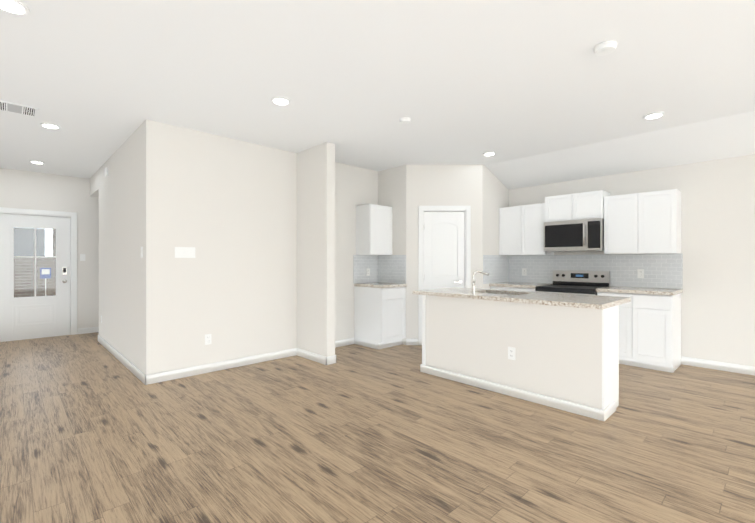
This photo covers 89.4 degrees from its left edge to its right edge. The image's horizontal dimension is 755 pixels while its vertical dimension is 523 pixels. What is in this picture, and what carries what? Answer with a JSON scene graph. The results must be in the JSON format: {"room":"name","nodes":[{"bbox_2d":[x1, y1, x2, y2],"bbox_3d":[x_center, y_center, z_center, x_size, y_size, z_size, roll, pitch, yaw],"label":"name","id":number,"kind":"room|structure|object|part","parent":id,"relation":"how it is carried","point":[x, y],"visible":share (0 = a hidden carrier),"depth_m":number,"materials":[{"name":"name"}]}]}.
{"room":"kitchen","nodes":[
{"label":"kitchen","id":0,"kind":"room"},
{"bbox_2d":[0,168,98,328],"bbox_3d":[-5.636,-0.101,6.370,11.280,2.740,0.150,0,0,-44],"label":"wall","id":1,"kind":"structure","parent":0,"point":[20,189],"depth_m":6.65,"materials":[{"name":"beige paint"}]},
{"bbox_2d":[0,213,69,340],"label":"front door","id":2,"kind":"structure","parent":1,"relation":"in","point":[64,270],"depth_m":6.35,"materials":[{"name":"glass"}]},
{"bbox_3d":[-5.351,0.235,6.529,0.064,0.272,0.084,0,0,-44],"label":"handle","id":3,"kind":"part","parent":2,"relation":"part of","materials":[{"name":"silver metal"}]},
{"bbox_2d":[0,207,76,341],"bbox_3d":[-5.677,0.209,6.319,1.090,2.120,0.167,0,0,-44],"label":"door frame","id":4,"kind":"structure","parent":1,"relation":"attached to","point":[72,216],"depth_m":6.59,"materials":[{"name":"white paint"}]},
{"bbox_2d":[80,254,84,260],"bbox_3d":[-5.176,-0.071,6.700,0.075,0.117,0.010,0,0,-44],"label":"light switch","id":5,"kind":"object","parent":1,"relation":"attached to","point":[82,257],"visible":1,"depth_m":6.70,"materials":[{"name":"white plastic"}]},
{"bbox_2d":[77,327,98,333],"bbox_3d":[-4.698,1.218,7.158,1.475,0.100,0.013,0,0,-44],"label":"baseboard","id":6,"kind":"structure","parent":1,"relation":"attached to","point":[90,329],"depth_m":6.74,"materials":[{"name":"white paint"}]},
{"bbox_2d":[90,123,142,371],"bbox_3d":[-3.745,-0.100,5.439,0.120,2.740,3.810,0,0,-44],"label":"wall","id":7,"kind":"structure","parent":0,"point":[118,190],"depth_m":4.78,"materials":[{"name":"beige paint"}]},
{"bbox_2d":[98,335,147,384],"bbox_3d":[-3.423,1.220,5.007,0.013,0.100,3.003,0,0,-44],"label":"baseboard","id":8,"kind":"structure","parent":7,"relation":"attached to","point":[141,376],"depth_m":4.60,"materials":[{"name":"white paint"}]},
{"bbox_2d":[143,119,377,374],"bbox_3d":[-0.631,-0.100,5.704,4.980,2.740,0.120,0,0,-44],"label":"wall","id":9,"kind":"structure","parent":0,"point":[226,207],"depth_m":4.50,"materials":[{"name":"beige paint"}]},
{"bbox_2d":[175,247,194,257],"bbox_3d":[-2.115,-0.100,4.190,0.195,0.113,0.011,0,0,-44],"label":"switch plate","id":10,"kind":"object","parent":9,"relation":"attached to","point":[184,252],"visible":1,"depth_m":4.18,"materials":[{"name":"white plastic"}]},
{"bbox_2d":[205,334,210,344],"bbox_3d":[-1.937,0.891,4.364,0.072,0.117,0.008,0,0,-44],"label":"outlet","id":11,"kind":"object","parent":9,"relation":"attached to","point":[207,339],"visible":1,"depth_m":4.36,"materials":[{"name":"white plastic"}]},
{"bbox_2d":[148,348,296,383],"bbox_3d":[-1.725,1.220,4.562,1.760,0.100,0.016,0,0,-44],"label":"baseboard","id":12,"kind":"structure","parent":9,"relation":"attached to","point":[206,368],"depth_m":4.43,"materials":[{"name":"white paint"}]},
{"bbox_2d":[335,338,353,347],"bbox_3d":[-0.678,1.220,5.566,0.880,0.100,0.016,0,0,-44],"label":"baseboard","id":13,"kind":"structure","parent":9,"relation":"attached to","point":[349,341],"depth_m":5.73,"materials":[{"name":"white paint"}]},
{"bbox_2d":[356,204,391,254],"bbox_3d":[-0.049,-0.481,5.946,0.477,0.760,0.330,0,0,-44],"label":"upper cabinet","id":14,"kind":"object","parent":9,"relation":"attached to","point":[373,229],"visible":1,"depth_m":5.80,"materials":[{"name":"white paint"}]},
{"bbox_2d":[353,255,405,283],"bbox_3d":[0.033,0.120,5.831,0.525,0.440,0.615,0,0,-44],"label":"tile backsplash","id":15,"kind":"structure","parent":9,"relation":"attached to","point":[387,268],"depth_m":6.00,"materials":[{"name":"white tile"}]},
{"bbox_2d":[366,268,369,275],"bbox_3d":[-0.148,0.169,6.067,0.072,0.117,0.008,0,0,-44],"label":"outlet","id":16,"kind":"object","parent":15,"relation":"attached to","point":[367,271],"visible":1,"depth_m":6.06,"materials":[{"name":"white plastic"}]},
{"bbox_2d":[297,142,334,356],"bbox_3d":[-0.813,-0.100,4.975,0.130,2.740,0.680,0,0,-44],"label":"wall","id":17,"kind":"structure","parent":0,"point":[316,249],"depth_m":4.84,"materials":[{"name":"beige paint"}]},
{"bbox_2d":[297,348,327,364],"bbox_3d":[-0.846,1.220,4.908,0.013,0.100,0.653,0,0,-44],"label":"baseboard","id":18,"kind":"structure","parent":17,"relation":"attached to","point":[315,357],"depth_m":4.88,"materials":[{"name":"white paint"}]},
{"bbox_2d":[328,355,335,363],"bbox_3d":[-0.744,1.220,5.007,0.013,0.100,0.653,0,0,-44],"label":"baseboard","id":19,"kind":"structure","parent":17,"relation":"attached to","point":[332,359],"depth_m":4.73,"materials":[{"name":"white paint"}]},
{"bbox_2d":[0,332,754,522],"bbox_3d":[-3.214,1.321,3.934,11.800,0.100,19.020,0,0,-44],"label":"floor","id":20,"kind":"structure","parent":0,"point":[93,429],"depth_m":2.62,"materials":[{"name":"brown wood"}]},
{"bbox_2d":[354,286,405,349],"bbox_3d":[0.037,0.826,5.836,0.507,0.888,0.610,0,0,-44],"label":"base cabinet","id":21,"kind":"object","parent":20,"relation":"on","point":[379,318],"visible":0.94,"depth_m":5.63,"materials":[{"name":"white paint"}]},
{"bbox_2d":[354,282,406,287],"bbox_3d":[0.046,0.360,5.815,0.522,0.040,0.618,0,0,-44],"label":"countertop","id":22,"kind":"structure","parent":21,"relation":"on","point":[382,285],"depth_m":5.65,"materials":[{"name":"stone"}]},
{"bbox_2d":[490,286,535,291],"bbox_3d":[2.224,0.826,5.879,0.610,0.888,0.735,0,0,-44],"label":"base cabinet","id":23,"kind":"object","parent":20,"relation":"on","point":[513,288],"visible":0.04,"depth_m":5.66,"materials":[{"name":"white paint"}]},
{"bbox_2d":[489,282,552,287],"bbox_3d":[2.209,0.360,5.864,0.618,0.040,0.735,0,0,-44],"label":"countertop","id":24,"kind":"structure","parent":23,"relation":"on","point":[518,284],"depth_m":5.70,"materials":[{"name":"stone"}]},
{"bbox_2d":[422,295,618,409],"bbox_3d":[1.317,0.827,3.874,0.442,0.888,1.864,0,0,-44],"label":"wall","id":25,"kind":"structure","parent":20,"relation":"on","point":[571,354],"depth_m":3.49,"materials":[{"name":"beige paint"}]},
{"bbox_2d":[508,347,514,359],"bbox_3d":[1.271,0.871,3.614,0.008,0.117,0.072,0,0,-44],"label":"outlet","id":26,"kind":"object","parent":25,"relation":"attached to","point":[511,353],"visible":1,"depth_m":3.61,"materials":[{"name":"white plastic"}]},
{"bbox_2d":[420,364,618,420],"bbox_3d":[1.312,1.229,3.869,0.456,0.085,1.892,0,0,-44],"label":"baseboard","id":27,"kind":"structure","parent":25,"relation":"attached to","point":[608,411],"depth_m":3.47,"materials":[{"name":"white paint"}]},
{"bbox_2d":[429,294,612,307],"bbox_3d":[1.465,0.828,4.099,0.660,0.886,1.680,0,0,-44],"label":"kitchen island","id":28,"kind":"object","parent":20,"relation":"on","point":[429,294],"depth_m":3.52,"materials":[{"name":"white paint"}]},
{"bbox_2d":[413,287,628,309],"bbox_3d":[1.363,0.362,4.000,0.740,0.040,1.980,0,0,-44],"label":"island countertop","id":29,"kind":"structure","parent":28,"relation":"on","point":[579,300],"depth_m":3.63,"materials":[{"name":"beige stone"}]},
{"bbox_2d":[469,270,488,293],"bbox_3d":[1.107,0.219,4.145,0.184,0.247,0.149,0,0,-44],"label":"faucet","id":30,"kind":"object","parent":29,"relation":"on","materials":[{"name":"silver metal"}]},
{"bbox_2d":[535,270,609,294],"bbox_3d":[2.704,0.702,5.301,0.701,1.135,0.762,0,0,-44],"label":"range","id":31,"kind":"object","parent":20,"relation":"on","point":[579,282],"visible":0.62,"depth_m":5.37,"materials":[{"name":"silver metal"}]},
{"bbox_2d":[597,292,680,372],"bbox_3d":[3.273,0.826,4.786,0.610,0.888,0.768,0,0,-44],"label":"base cabinet","id":32,"kind":"object","parent":20,"relation":"on","point":[649,331],"visible":0.77,"depth_m":4.49,"materials":[{"name":"white paint"}]},
{"bbox_2d":[596,286,682,295],"bbox_3d":[3.263,0.361,4.765,0.618,0.040,0.783,0,0,-44],"label":"countertop","id":33,"kind":"structure","parent":32,"relation":"on","point":[652,291],"depth_m":4.64,"materials":[{"name":"stone"}]},
{"bbox_2d":[0,0,754,178],"bbox_3d":[-1.207,-1.527,1.839,11.800,0.120,13.220,0,0,-44],"label":"ceiling","id":34,"kind":"structure","parent":0,"point":[457,82],"depth_m":3.00,"materials":[{"name":"white paint"}]},
{"bbox_2d":[0,0,29,15],"bbox_3d":[-2.098,-1.460,2.175,0.170,0.015,0.170,0,0,-44],"label":"recessed light","id":35,"kind":"object","parent":34,"relation":"in","point":[15,7],"visible":0.98,"depth_m":2.18,"materials":[{"name":"white paint"}]},
{"bbox_2d":[0,100,38,117],"bbox_3d":[-3.468,-1.462,3.647,0.340,0.013,0.300,0,0,-44],"label":"ceiling vent","id":36,"kind":"object","parent":34,"relation":"in","point":[6,106],"visible":1,"depth_m":3.65,"materials":[{"name":"white metal"}]},
{"bbox_2d":[29,160,44,163],"bbox_3d":[-5.025,-1.463,5.631,0.170,0.015,0.170,0,0,-44],"label":"recessed light","id":37,"kind":"object","parent":34,"relation":"in","point":[36,162],"visible":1,"depth_m":5.61,"materials":[{"name":"white paint"}]},
{"bbox_2d":[40,123,60,128],"bbox_3d":[-3.529,-1.462,4.115,0.170,0.015,0.170,0,0,-44],"label":"recessed light","id":38,"kind":"object","parent":34,"relation":"in","point":[51,125],"visible":0.96,"depth_m":4.09,"materials":[{"name":"white paint"}]},
{"bbox_2d":[271,97,289,105],"bbox_3d":[-0.883,-1.461,3.480,0.170,0.015,0.170,0,0,-44],"label":"recessed light","id":39,"kind":"object","parent":34,"relation":"in","point":[282,101],"visible":1,"depth_m":3.46,"materials":[{"name":"white paint"}]},
{"bbox_2d":[399,117,410,123],"bbox_3d":[0.287,-1.449,3.937,0.120,0.040,0.120,0,0,-44],"label":"smoke detector","id":40,"kind":"object","parent":34,"relation":"attached to","point":[405,120],"visible":1,"depth_m":3.90,"materials":[{"name":"white plastic"}]},
{"bbox_2d":[483,152,495,155],"bbox_3d":[1.522,-1.462,5.191,0.170,0.015,0.170,0,0,-44],"label":"recessed light","id":41,"kind":"object","parent":34,"relation":"in","point":[489,153],"visible":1,"depth_m":5.15,"materials":[{"name":"white paint"}]},
{"bbox_2d":[593,40,616,55],"bbox_3d":[1.553,-1.448,2.602,0.140,0.040,0.140,0,0,-44],"label":"smoke detector","id":42,"kind":"object","parent":34,"relation":"attached to","point":[604,48],"visible":1,"depth_m":2.58,"materials":[{"name":"white plastic"}]},
{"bbox_2d":[644,112,663,118],"bbox_3d":[2.774,-1.461,3.828,0.170,0.015,0.170,0,0,-44],"label":"recessed light","id":43,"kind":"object","parent":34,"relation":"in","point":[654,115],"visible":1,"depth_m":3.80,"materials":[{"name":"white paint"}]},
{"bbox_2d":[378,165,405,344],"bbox_3d":[0.260,-0.101,6.046,0.100,2.740,0.620,0,0,-44],"label":"wall","id":44,"kind":"structure","parent":0,"point":[392,187],"depth_m":5.94,"materials":[{"name":"beige paint"}]},
{"bbox_2d":[406,165,481,338],"bbox_3d":[1.015,-0.101,5.836,1.153,2.740,0.100,0,0,0],"label":"wall","id":45,"kind":"structure","parent":0,"point":[443,185],"depth_m":5.79,"materials":[{"name":"beige paint"}]},
{"bbox_2d":[406,339,417,344],"bbox_3d":[1.015,1.220,5.780,1.153,0.100,0.013,0,0,0],"label":"baseboard","id":46,"kind":"structure","parent":45,"relation":"attached to","point":[411,341],"depth_m":5.78,"materials":[{"name":"white paint"}]},
{"bbox_2d":[418,206,470,344],"bbox_3d":[1.015,0.212,5.828,0.790,2.115,0.117,0,0,0],"label":"door frame","id":47,"kind":"structure","parent":45,"relation":"attached to","point":[467,249],"depth_m":5.77,"materials":[{"name":"white paint"}]},
{"bbox_2d":[424,212,464,289],"bbox_3d":[1.015,0.249,5.816,0.616,2.016,0.035,0,0,0],"label":"pantry door","id":48,"kind":"structure","parent":45,"relation":"in","point":[444,232],"depth_m":5.80,"materials":[{"name":"white paint"}]},
{"bbox_2d":[482,165,508,288],"bbox_3d":[1.856,-0.101,6.108,0.830,2.740,0.100,0,0,-44],"label":"wall","id":49,"kind":"structure","parent":0,"point":[495,193],"depth_m":5.97,"materials":[{"name":"beige paint"}]},
{"bbox_2d":[483,255,508,283],"bbox_3d":[1.898,0.120,6.073,0.802,0.440,0.008,0,0,-44],"label":"tile backsplash","id":50,"kind":"structure","parent":49,"relation":"attached to","point":[496,267],"depth_m":6.06,"materials":[{"name":"white tile"}]},
{"bbox_2d":[485,111,754,188],"bbox_3d":[4.468,-1.324,3.471,0.810,0.291,7.320,0,0,-44],"label":"ceiling","id":51,"kind":"structure","parent":0,"point":[731,136],"depth_m":4.71,"materials":[{"name":"white paint"}]},
{"bbox_2d":[509,154,754,365],"bbox_3d":[2.863,-0.100,5.744,0.120,2.740,12.820,0,0,-44],"label":"wall","id":52,"kind":"structure","parent":0,"point":[718,253],"depth_m":4.52,"materials":[{"name":"beige paint"}]},
{"bbox_2d":[499,203,553,254],"bbox_3d":[2.325,-0.481,5.975,0.330,0.760,0.735,0,0,-44],"label":"upper cabinet","id":53,"kind":"object","parent":52,"relation":"attached to","point":[521,230],"visible":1,"depth_m":5.84,"materials":[{"name":"white paint"}]},
{"bbox_2d":[545,190,610,221],"bbox_3d":[2.833,-0.758,5.424,0.360,0.375,0.756,0,0,-44],"label":"upper cabinet","id":54,"kind":"object","parent":52,"relation":"attached to","point":[579,206],"visible":0.94,"depth_m":5.27,"materials":[{"name":"white paint"}]},
{"bbox_2d":[544,218,603,251],"bbox_3d":[2.801,-0.358,5.393,0.450,0.421,0.754,0,0,-44],"label":"over-the-range microwave","id":55,"kind":"object","parent":54,"relation":"attached to","point":[575,235],"visible":1,"depth_m":5.24,"materials":[{"name":"silver metal"}]},
{"bbox_2d":[509,254,682,288],"bbox_3d":[2.977,0.120,5.533,0.008,0.440,2.282,0,0,-44],"label":"tile backsplash","id":56,"kind":"structure","parent":52,"relation":"attached to","point":[663,270],"depth_m":5.24,"materials":[{"name":"white tile"}]},
{"bbox_2d":[522,268,526,275],"bbox_3d":[2.368,0.169,6.156,0.008,0.117,0.072,0,0,-44],"label":"outlet","id":57,"kind":"object","parent":56,"relation":"attached to","point":[524,271],"visible":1,"depth_m":6.15,"materials":[{"name":"white plastic"}]},
{"bbox_2d":[637,269,643,277],"bbox_3d":[3.462,0.160,5.016,0.008,0.117,0.072,0,0,-44],"label":"outlet","id":58,"kind":"object","parent":56,"relation":"attached to","point":[640,273],"visible":1,"depth_m":5.02,"materials":[{"name":"white plastic"}]},
{"bbox_2d":[604,189,680,253],"bbox_3d":[3.374,-0.480,4.882,0.330,0.760,0.768,0,0,-44],"label":"upper cabinet","id":59,"kind":"object","parent":52,"relation":"attached to","point":[643,223],"visible":1,"depth_m":4.73,"materials":[{"name":"white paint"}]},
{"bbox_2d":[681,356,754,375],"bbox_3d":[5.505,1.222,2.894,0.013,0.100,5.048,0,0,-44],"label":"baseboard","id":60,"kind":"structure","parent":52,"relation":"attached to","point":[717,365],"depth_m":4.46,"materials":[{"name":"white paint"}]},
{"label":"outside","id":61,"kind":"structure","parent":0,"visible":0},
{"bbox_2d":[16,227,52,255],"bbox_3d":[-15.429,-4.238,15.652,24.000,17.000,0.050,0,0,-44],"label":"sky","id":62,"kind":"structure","parent":61,"point":[48,243],"depth_m":16.65,"materials":[{"name":"white"}]},
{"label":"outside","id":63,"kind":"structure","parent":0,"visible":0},
{"bbox_2d":[14,227,55,296],"bbox_3d":[-9.329,0.269,7.130,11.000,4.000,3.500,0,0,-44],"label":"house","id":64,"kind":"structure","parent":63,"point":[20,261],"depth_m":9.62,"materials":[{"name":"brick"}]}
]}

